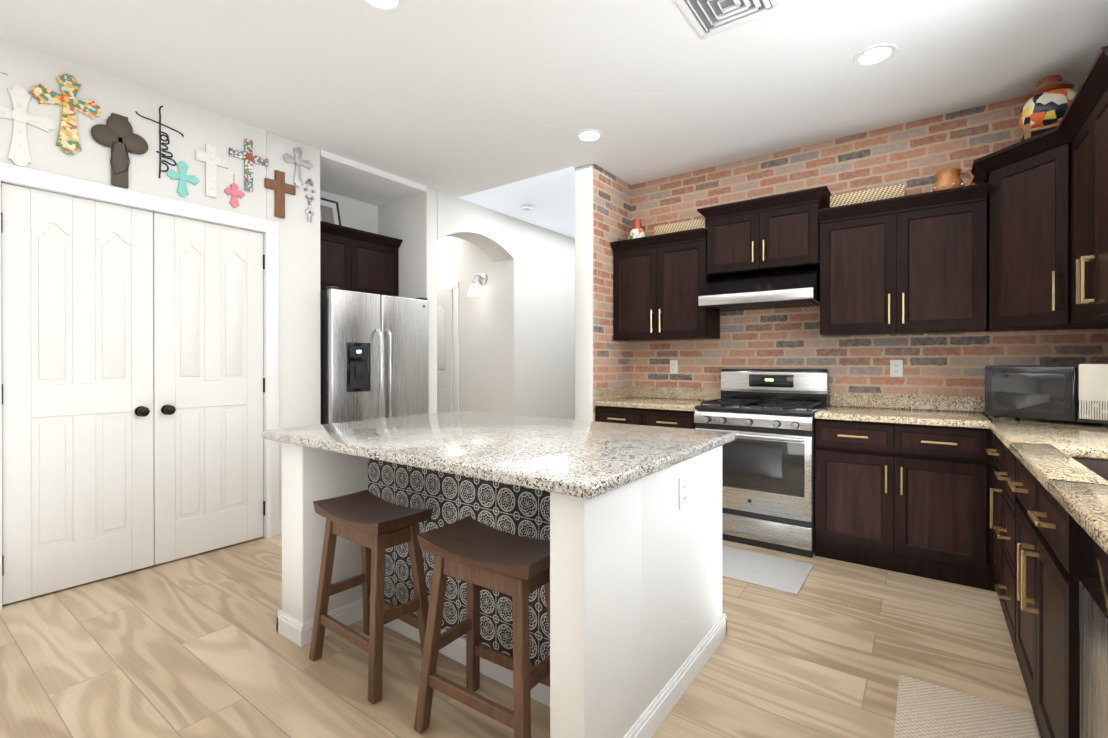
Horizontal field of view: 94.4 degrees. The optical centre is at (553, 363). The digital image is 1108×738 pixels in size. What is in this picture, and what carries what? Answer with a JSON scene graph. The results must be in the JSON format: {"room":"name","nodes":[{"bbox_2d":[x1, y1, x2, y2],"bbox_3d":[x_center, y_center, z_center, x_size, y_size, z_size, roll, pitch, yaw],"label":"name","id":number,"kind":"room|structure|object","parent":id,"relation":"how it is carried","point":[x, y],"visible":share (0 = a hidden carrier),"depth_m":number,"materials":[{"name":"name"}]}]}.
{"room":"kitchen","nodes":[
{"label":"kitchen","id":0,"kind":"room"},
{"bbox_2d":[0,37,574,520],"bbox_3d":[-1.941,-0.207,3.937,0.300,2.850,10.150,0,0,36],"label":"wall","id":1,"kind":"structure","parent":0,"point":[27,68],"depth_m":3.79,"materials":[{"name":"white paint"}]},
{"bbox_2d":[0,86,55,166],"bbox_3d":[-2.711,-1.203,2.602,0.016,0.404,0.265,0,0,36],"label":"cross","id":2,"kind":"object","parent":1,"relation":"attached to","point":[19,153],"visible":1,"depth_m":2.60,"materials":[{"name":"white wood"}]},
{"bbox_2d":[30,74,101,154],"bbox_3d":[-2.603,-1.335,2.744,0.024,0.423,0.282,0,0,36],"label":"cross","id":3,"kind":"object","parent":1,"relation":"attached to","point":[68,142],"visible":0.98,"depth_m":2.74,"materials":[{"name":"multicoloured"}]},
{"bbox_2d":[90,113,148,187],"bbox_3d":[-2.471,-1.213,2.923,0.040,0.405,0.260,0,0,36],"label":"cross","id":4,"kind":"object","parent":1,"relation":"attached to","point":[118,136],"visible":1,"depth_m":2.91,"materials":[{"name":"brown"}]},
{"bbox_2d":[1,183,264,604],"bbox_3d":[-2.382,0.151,3.062,0.106,2.118,1.275,0,0,36],"label":"pantry door","id":5,"kind":"structure","parent":1,"relation":"in","point":[133,384],"depth_m":2.95,"materials":[{"name":"white wood"}]},
{"bbox_2d":[0,162,278,609],"bbox_3d":[-2.440,0.109,3.104,0.173,2.223,1.441,0,0,36],"label":"door frame","id":6,"kind":"structure","parent":1,"relation":"attached to","point":[11,174],"depth_m":3.48,"materials":[{"name":"white wood"}]},
{"bbox_2d":[135,106,183,177],"bbox_3d":[-2.366,-1.334,3.083,0.008,0.442,0.244,0,0,36],"label":"cross","id":7,"kind":"object","parent":1,"relation":"attached to","point":[160,143],"visible":1,"depth_m":3.09,"materials":[{"name":"black metal"}]},
{"bbox_2d":[167,161,198,196],"bbox_3d":[-2.295,-1.142,3.176,0.014,0.219,0.171,0,0,36],"label":"cross","id":8,"kind":"object","parent":1,"relation":"attached to","point":[183,178],"visible":1,"depth_m":3.17,"materials":[{"name":"teal wood"}]},
{"bbox_2d":[195,143,228,197],"bbox_3d":[-2.199,-1.240,3.302,0.021,0.333,0.188,0,0,36],"label":"cross","id":9,"kind":"object","parent":1,"relation":"attached to","point":[210,158],"visible":1,"depth_m":3.29,"materials":[{"name":"white wood"}]},
{"bbox_2d":[224,183,244,207],"bbox_3d":[-2.124,-1.150,3.410,0.016,0.223,0.122,0,0,36],"label":"cross","id":10,"kind":"object","parent":1,"relation":"attached to","point":[234,192],"visible":1,"depth_m":3.40,"materials":[{"name":"pink wood"}]},
{"bbox_2d":[229,139,267,191],"bbox_3d":[-2.067,-1.345,3.479,0.026,0.345,0.247,0,0,36],"label":"cross","id":11,"kind":"object","parent":1,"relation":"attached to","point":[248,157],"visible":0.98,"depth_m":3.47,"materials":[{"name":"multicoloured ceramic"}]},
{"bbox_2d":[264,170,295,218],"bbox_3d":[-1.947,-1.204,3.650,0.020,0.328,0.211,0,0,36],"label":"cross","id":12,"kind":"object","parent":1,"relation":"attached to","point":[279,186],"visible":0.92,"depth_m":3.63,"materials":[{"name":"brown wood"}]},
{"bbox_2d":[279,521,281,534],"bbox_3d":[-1.861,1.171,3.785,0.013,0.095,0.335,0,0,36],"label":"baseboard","id":13,"kind":"structure","parent":1,"relation":"attached to","point":[280,527],"depth_m":3.64,"materials":[{"name":"white"}]},
{"bbox_2d":[283,147,312,186],"bbox_3d":[-1.873,-1.440,3.756,0.014,0.291,0.215,0,0,36],"label":"cross","id":14,"kind":"object","parent":1,"relation":"attached to","point":[298,162],"visible":1,"depth_m":3.75,"materials":[{"name":"grey metal"}]},
{"bbox_2d":[304,179,314,221],"bbox_3d":[-1.820,-1.220,3.824,0.025,0.321,0.082,0,0,36],"label":"beads","id":15,"kind":"object","parent":1,"relation":"attached to","point":[309,212],"visible":1,"depth_m":3.82,"materials":[{"name":"silver metal"}]},
{"bbox_2d":[320,190,375,233],"bbox_3d":[-2.134,-0.210,4.801,0.150,2.850,1.020,0,0,36],"label":"wall","id":16,"kind":"structure","parent":0,"point":[355,214],"depth_m":4.96,"materials":[{"name":"white paint"}]},
{"bbox_2d":[320,221,402,296],"bbox_3d":[-1.912,-0.904,4.637,0.393,0.570,1.010,0,0,36],"label":"upper cabinet","id":17,"kind":"object","parent":16,"relation":"attached to","point":[353,259],"visible":0.6,"depth_m":4.61,"materials":[{"name":"brown wood"}]},
{"bbox_2d":[320,197,340,224],"bbox_3d":[-2.071,-1.353,4.677,0.014,0.330,0.260,-17,-10,35],"label":"picture frame","id":18,"kind":"object","parent":17,"relation":"on","point":[329,211],"visible":0.4,"depth_m":4.70,"materials":[{"name":"black"}]},
{"bbox_2d":[376,187,436,412],"bbox_3d":[-2.819,-0.214,6.010,4.160,2.850,0.130,0,0,36],"label":"wall","id":19,"kind":"structure","parent":0,"point":[411,222],"depth_m":4.82,"materials":[{"name":"white paint"}]},
{"bbox_2d":[458,167,574,238],"bbox_3d":[0.611,-1.636,6.033,1.351,0.003,3.430,0,0,36],"label":"ceiling","id":20,"kind":"structure","parent":0,"point":[550,197],"depth_m":5.10,"materials":[{"name":"white paint"}]},
{"bbox_2d":[521,204,532,210],"bbox_3d":[-0.277,-1.617,5.301,0.130,0.040,0.130,0,0,36],"label":"smoke detector","id":21,"kind":"object","parent":20,"relation":"attached to","point":[526,207],"visible":1,"depth_m":5.26,"materials":[{"name":"white plastic"}]},
{"bbox_2d":[513,217,524,415],"bbox_3d":[-2.147,-0.217,7.061,4.310,2.850,0.160,0,0,36],"label":"wall","id":22,"kind":"structure","parent":0,"point":[517,336],"depth_m":5.80,"materials":[{"name":"white paint"}]},
{"bbox_2d":[437,289,452,412],"bbox_3d":[-1.591,0.141,6.501,0.804,2.118,0.106,0,0,36],"label":"hall door","id":23,"kind":"structure","parent":22,"relation":"in","point":[445,350],"depth_m":6.35,"materials":[{"name":"white"}]},
{"bbox_2d":[437,281,458,410],"bbox_3d":[-1.562,0.100,6.540,0.990,2.220,0.016,0,0,36],"label":"door frame","id":24,"kind":"structure","parent":22,"relation":"attached to","point":[454,285],"depth_m":6.27,"materials":[{"name":"white wood"}]},
{"bbox_2d":[468,274,486,295],"bbox_3d":[-0.894,-0.918,5.916,0.136,0.270,0.232,0,0,36],"label":"sconce","id":25,"kind":"object","parent":22,"relation":"attached to","point":[473,290],"visible":1,"depth_m":5.88,"materials":[{"name":"white glass"}]},
{"bbox_2d":[0,534,1040,737],"bbox_3d":[-1.665,1.268,3.648,9.110,0.100,10.300,0,0,36],"label":"floor","id":26,"kind":"structure","parent":0,"point":[196,646],"depth_m":2.09,"materials":[{"name":"brown wood"}]},
{"bbox_2d":[309,490,432,703],"bbox_3d":[-0.744,0.898,2.092,0.470,0.648,0.288,0,0,38],"label":"stool","id":27,"kind":"object","parent":26,"relation":"on","point":[373,525],"visible":0.96,"depth_m":2.04,"materials":[{"name":"brown wood"}]},
{"bbox_2d":[320,286,428,424],"bbox_3d":[-1.684,0.311,4.463,0.817,1.810,0.944,0,0,36],"label":"refrigerator","id":28,"kind":"object","parent":26,"relation":"on","point":[374,356],"visible":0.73,"depth_m":4.16,"materials":[{"name":"grey metal"}]},
{"bbox_2d":[414,516,549,737],"bbox_3d":[-0.196,0.899,1.700,0.470,0.648,0.288,0,0,34],"label":"stool","id":29,"kind":"object","parent":26,"relation":"on","point":[474,554],"visible":0.83,"depth_m":1.67,"materials":[{"name":"brown wood"}]},
{"bbox_2d":[276,443,726,737],"bbox_3d":[-0.244,0.786,2.324,1.671,0.874,1.180,0,0,36],"label":"kitchen island","id":30,"kind":"object","parent":26,"relation":"on","point":[630,641],"depth_m":1.89,"materials":[{"name":"white paint"}]},
{"bbox_2d":[262,411,734,502],"bbox_3d":[-0.267,0.329,2.337,1.790,0.040,1.230,0,0,36],"label":"island countertop","id":31,"kind":"structure","parent":30,"relation":"on","point":[587,461],"depth_m":1.96,"materials":[{"name":"grey stone"}]},
{"bbox_2d":[679,475,686,509],"bbox_3d":[0.485,0.482,1.918,0.008,0.116,0.072,0,0,36],"label":"outlet","id":32,"kind":"object","parent":30,"relation":"attached to","point":[682,492],"visible":1,"depth_m":1.91,"materials":[{"name":"white plastic"}]},
{"bbox_2d":[594,386,720,428],"bbox_3d":[0.853,0.710,4.184,0.854,1.014,0.660,0,0,36],"label":"base cabinet","id":33,"kind":"object","parent":26,"relation":"on","point":[673,407],"visible":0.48,"depth_m":4.11,"materials":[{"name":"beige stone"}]},
{"bbox_2d":[694,368,828,557],"bbox_3d":[1.486,0.626,3.674,0.760,1.185,0.738,0,0,36],"label":"range","id":34,"kind":"object","parent":26,"relation":"on","point":[765,416],"visible":0.9,"depth_m":3.42,"materials":[{"name":"silver metal"}]},
{"bbox_2d":[722,545,813,594],"bbox_3d":[1.178,1.216,3.082,0.615,0.008,0.490,0,0,36],"label":"area rug","id":35,"kind":"object","parent":26,"relation":"on","point":[773,572],"visible":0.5,"depth_m":3.02,"materials":[{"name":"grey fabric"}]},
{"bbox_2d":[815,420,989,590],"bbox_3d":[2.186,0.783,3.236,0.878,0.874,0.626,0,0,36],"label":"base cabinet","id":36,"kind":"object","parent":26,"relation":"on","point":[961,490],"depth_m":2.96,"materials":[{"name":"brown wood"}]},
{"bbox_2d":[814,404,985,427],"bbox_3d":[2.178,0.326,3.228,0.872,0.040,0.646,0,0,36],"label":"countertop","id":37,"kind":"structure","parent":36,"relation":"on","point":[935,417],"depth_m":3.08,"materials":[{"name":"beige stone"}]},
{"bbox_2d":[894,674,1039,737],"bbox_3d":[1.156,1.220,1.410,0.385,0.008,1.200,0,0,36],"label":"area rug","id":38,"kind":"object","parent":26,"relation":"on","point":[924,709],"visible":1,"depth_m":1.77,"materials":[{"name":"beige fabric"}]},
{"bbox_2d":[990,436,997,596],"bbox_3d":[2.455,0.785,2.361,0.627,0.874,0.423,0,0,36],"label":"base cabinet","id":39,"kind":"object","parent":26,"relation":"on","point":[993,443],"depth_m":2.66,"materials":[{"name":"brown wood"}]},
{"bbox_2d":[998,444,1009,632],"bbox_3d":[2.205,0.786,2.018,0.627,0.874,0.425,0,0,36],"label":"base cabinet","id":40,"kind":"object","parent":26,"relation":"on","point":[1003,456],"depth_m":2.32,"materials":[{"name":"brown wood"}]},
{"bbox_2d":[1010,452,1107,737],"bbox_3d":[1.802,0.788,1.463,0.627,0.874,0.947,0,0,36],"label":"base cabinet","id":41,"kind":"object","parent":26,"relation":"on","point":[1044,580],"depth_m":1.55,"materials":[{"name":"brown wood"}]},
{"bbox_2d":[982,412,1107,554],"bbox_3d":[2.038,0.330,1.803,0.646,0.040,3.116,0,0,36],"label":"countertop","id":42,"kind":"structure","parent":41,"relation":"on","point":[1042,447],"depth_m":1.70,"materials":[{"name":"beige stone"}]},
{"bbox_2d":[985,365,1107,426],"bbox_3d":[2.700,0.158,2.748,0.396,0.295,0.520,0,0,-30],"label":"microwave","id":43,"kind":"object","parent":42,"relation":"on","point":[1044,392],"visible":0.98,"depth_m":2.69,"materials":[{"name":"black"}]},
{"bbox_2d":[1079,364,1107,419],"bbox_3d":[2.772,0.136,2.576,0.344,0.270,0.110,0,0,-30],"label":"towel","id":44,"kind":"object","parent":43,"relation":"on","point":[1093,382],"visible":1,"depth_m":2.49,"materials":[{"name":"beige fabric"}]},
{"bbox_2d":[1078,524,1107,737],"bbox_3d":[1.337,0.791,0.822,0.610,0.872,0.625,0,0,36],"label":"dishwasher","id":45,"kind":"object","parent":26,"relation":"on","point":[1093,630],"visible":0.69,"depth_m":1.14,"materials":[{"name":"silver"}]},
{"bbox_2d":[0,0,1107,205],"bbox_3d":[-1.665,-1.657,3.639,9.110,0.150,10.300,0,0,36],"label":"ceiling","id":46,"kind":"structure","parent":0,"point":[455,98],"depth_m":2.85,"materials":[{"name":"white paint"}]},
{"bbox_2d":[361,0,403,12],"bbox_3d":[-0.765,-1.623,2.267,0.200,0.008,0.200,0,0,36],"label":"recessed light","id":47,"kind":"object","parent":46,"relation":"in","point":[388,6],"visible":1,"depth_m":2.31,"materials":[{"name":"white"}]},
{"bbox_2d":[575,129,602,141],"bbox_3d":[0.253,-1.628,3.666,0.200,0.008,0.200,0,0,36],"label":"recessed light","id":48,"kind":"object","parent":46,"relation":"in","point":[590,135],"visible":1,"depth_m":3.65,"materials":[{"name":"white plastic"}]},
{"bbox_2d":[674,0,782,39],"bbox_3d":[0.782,-1.620,2.304,0.380,0.014,0.380,0,0,36],"label":"ceiling vent","id":49,"kind":"object","parent":46,"relation":"in","point":[707,18],"visible":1,"depth_m":2.36,"materials":[{"name":"white metal"}]},
{"bbox_2d":[853,43,897,66],"bbox_3d":[1.693,-1.625,2.705,0.200,0.008,0.200,0,0,36],"label":"recessed light","id":50,"kind":"object","parent":46,"relation":"in","point":[874,55],"visible":1,"depth_m":2.70,"materials":[{"name":"white plastic"}]},
{"bbox_2d":[575,164,630,420],"bbox_3d":[1.244,-0.212,5.602,0.180,2.850,3.410,0,0,36],"label":"wall","id":51,"kind":"structure","parent":0,"point":[602,222],"depth_m":4.26,"materials":[{"name":"white paint"}]},
{"bbox_2d":[630,83,1107,406],"bbox_3d":[2.060,-0.207,3.809,3.280,2.850,0.150,0,0,36],"label":"brick wall","id":52,"kind":"structure","parent":0,"point":[914,157],"depth_m":3.66,"materials":[{"name":"red brick"}]},
{"bbox_2d":[610,228,719,340],"bbox_3d":[0.921,-0.621,4.301,0.818,0.835,0.386,0,0,36],"label":"upper cabinet","id":53,"kind":"object","parent":52,"relation":"attached to","point":[659,281],"visible":0.88,"depth_m":4.16,"materials":[{"name":"brown wood"}]},
{"bbox_2d":[627,219,646,238],"bbox_3d":[0.723,-1.145,4.451,0.170,0.210,0.170,0,0,36],"label":"vase","id":54,"kind":"object","parent":53,"relation":"on","point":[637,231],"visible":0.75,"depth_m":4.40,"materials":[{"name":"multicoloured ceramic"}]},
{"bbox_2d":[654,218,706,234],"bbox_3d":[1.076,-1.087,4.213,0.430,0.095,0.250,0,0,36],"label":"basket","id":55,"kind":"object","parent":53,"relation":"on","point":[682,226],"visible":0.42,"depth_m":4.10,"materials":[{"name":"wicker"}]},
{"bbox_2d":[670,360,677,373],"bbox_3d":[1.039,0.029,4.453,0.072,0.116,0.009,0,0,36],"label":"outlet","id":56,"kind":"object","parent":52,"relation":"attached to","point":[673,363],"depth_m":4.45,"materials":[{"name":"white plastic"}]},
{"bbox_2d":[698,265,819,311],"bbox_3d":[1.529,-0.548,3.775,0.770,0.267,0.519,0,0,36],"label":"range hood","id":57,"kind":"object","parent":52,"relation":"attached to","point":[797,287],"visible":0.98,"depth_m":3.62,"materials":[{"name":"grey metal"}]},
{"bbox_2d":[697,186,831,275],"bbox_3d":[1.569,-0.937,3.829,0.888,0.500,0.386,0,0,36],"label":"upper cabinet","id":58,"kind":"object","parent":52,"relation":"attached to","point":[777,231],"visible":0.9,"depth_m":3.69,"materials":[{"name":"brown wood"}]},
{"bbox_2d":[890,360,902,376],"bbox_3d":[2.341,0.032,3.506,0.072,0.116,0.009,0,0,36],"label":"outlet","id":59,"kind":"object","parent":52,"relation":"attached to","point":[896,368],"depth_m":3.50,"materials":[{"name":"white plastic"}]},
{"bbox_2d":[818,183,987,335],"bbox_3d":[2.239,-0.618,3.342,0.874,0.835,0.386,0,0,36],"label":"upper cabinet","id":60,"kind":"object","parent":52,"relation":"attached to","point":[913,264],"visible":1,"depth_m":3.20,"materials":[{"name":"brown wood"}]},
{"bbox_2d":[830,184,905,207],"bbox_3d":[2.115,-1.087,3.457,0.420,0.100,0.250,0,0,36],"label":"basket","id":61,"kind":"object","parent":60,"relation":"on","point":[899,190],"visible":0.46,"depth_m":3.35,"materials":[{"name":"wicker"}]},
{"bbox_2d":[930,168,974,191],"bbox_3d":[2.470,-1.114,3.180,0.218,0.155,0.172,0,0,36],"label":"pitcher","id":62,"kind":"object","parent":60,"relation":"on","point":[948,178],"visible":0.56,"depth_m":3.14,"materials":[{"name":"brown ceramic"}]},
{"bbox_2d":[830,392,984,411],"bbox_3d":[2.600,0.256,3.306,1.462,0.100,0.022,0,0,36],"label":"backsplash","id":63,"kind":"structure","parent":52,"relation":"attached to","point":[855,399],"depth_m":3.45,"materials":[{"name":"beige stone"}]},
{"bbox_3d":[1.149,-0.195,-0.104,0.150,2.850,7.250,0,0,36],"label":"wall","id":64,"kind":"structure","parent":0,"visible":0},
{"bbox_2d":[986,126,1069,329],"bbox_3d":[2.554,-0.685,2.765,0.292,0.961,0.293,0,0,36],"label":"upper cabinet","id":65,"kind":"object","parent":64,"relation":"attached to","point":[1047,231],"depth_m":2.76,"materials":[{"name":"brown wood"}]},
{"bbox_2d":[982,170,1107,331],"bbox_3d":[2.786,-0.682,2.802,0.617,0.966,0.617,0,0,36],"label":"upper cabinet","id":66,"kind":"object","parent":64,"relation":"attached to","point":[1000,328],"depth_m":2.91,"materials":[{"name":"brown wood"}]},
{"bbox_2d":[1019,75,1075,141],"bbox_3d":[2.745,-1.383,2.843,0.250,0.396,0.250,0,0,36],"label":"jar","id":67,"kind":"object","parent":66,"relation":"on","point":[1048,99],"visible":0.75,"depth_m":2.78,"materials":[{"name":"multicoloured ceramic"}]},
{"bbox_2d":[1066,62,1107,325],"bbox_3d":[2.486,-0.680,2.147,0.330,0.966,0.787,0,0,36],"label":"upper cabinet","id":68,"kind":"object","parent":64,"relation":"attached to","point":[1087,136],"depth_m":2.27,"materials":[{"name":"brown wood"}]}
]}

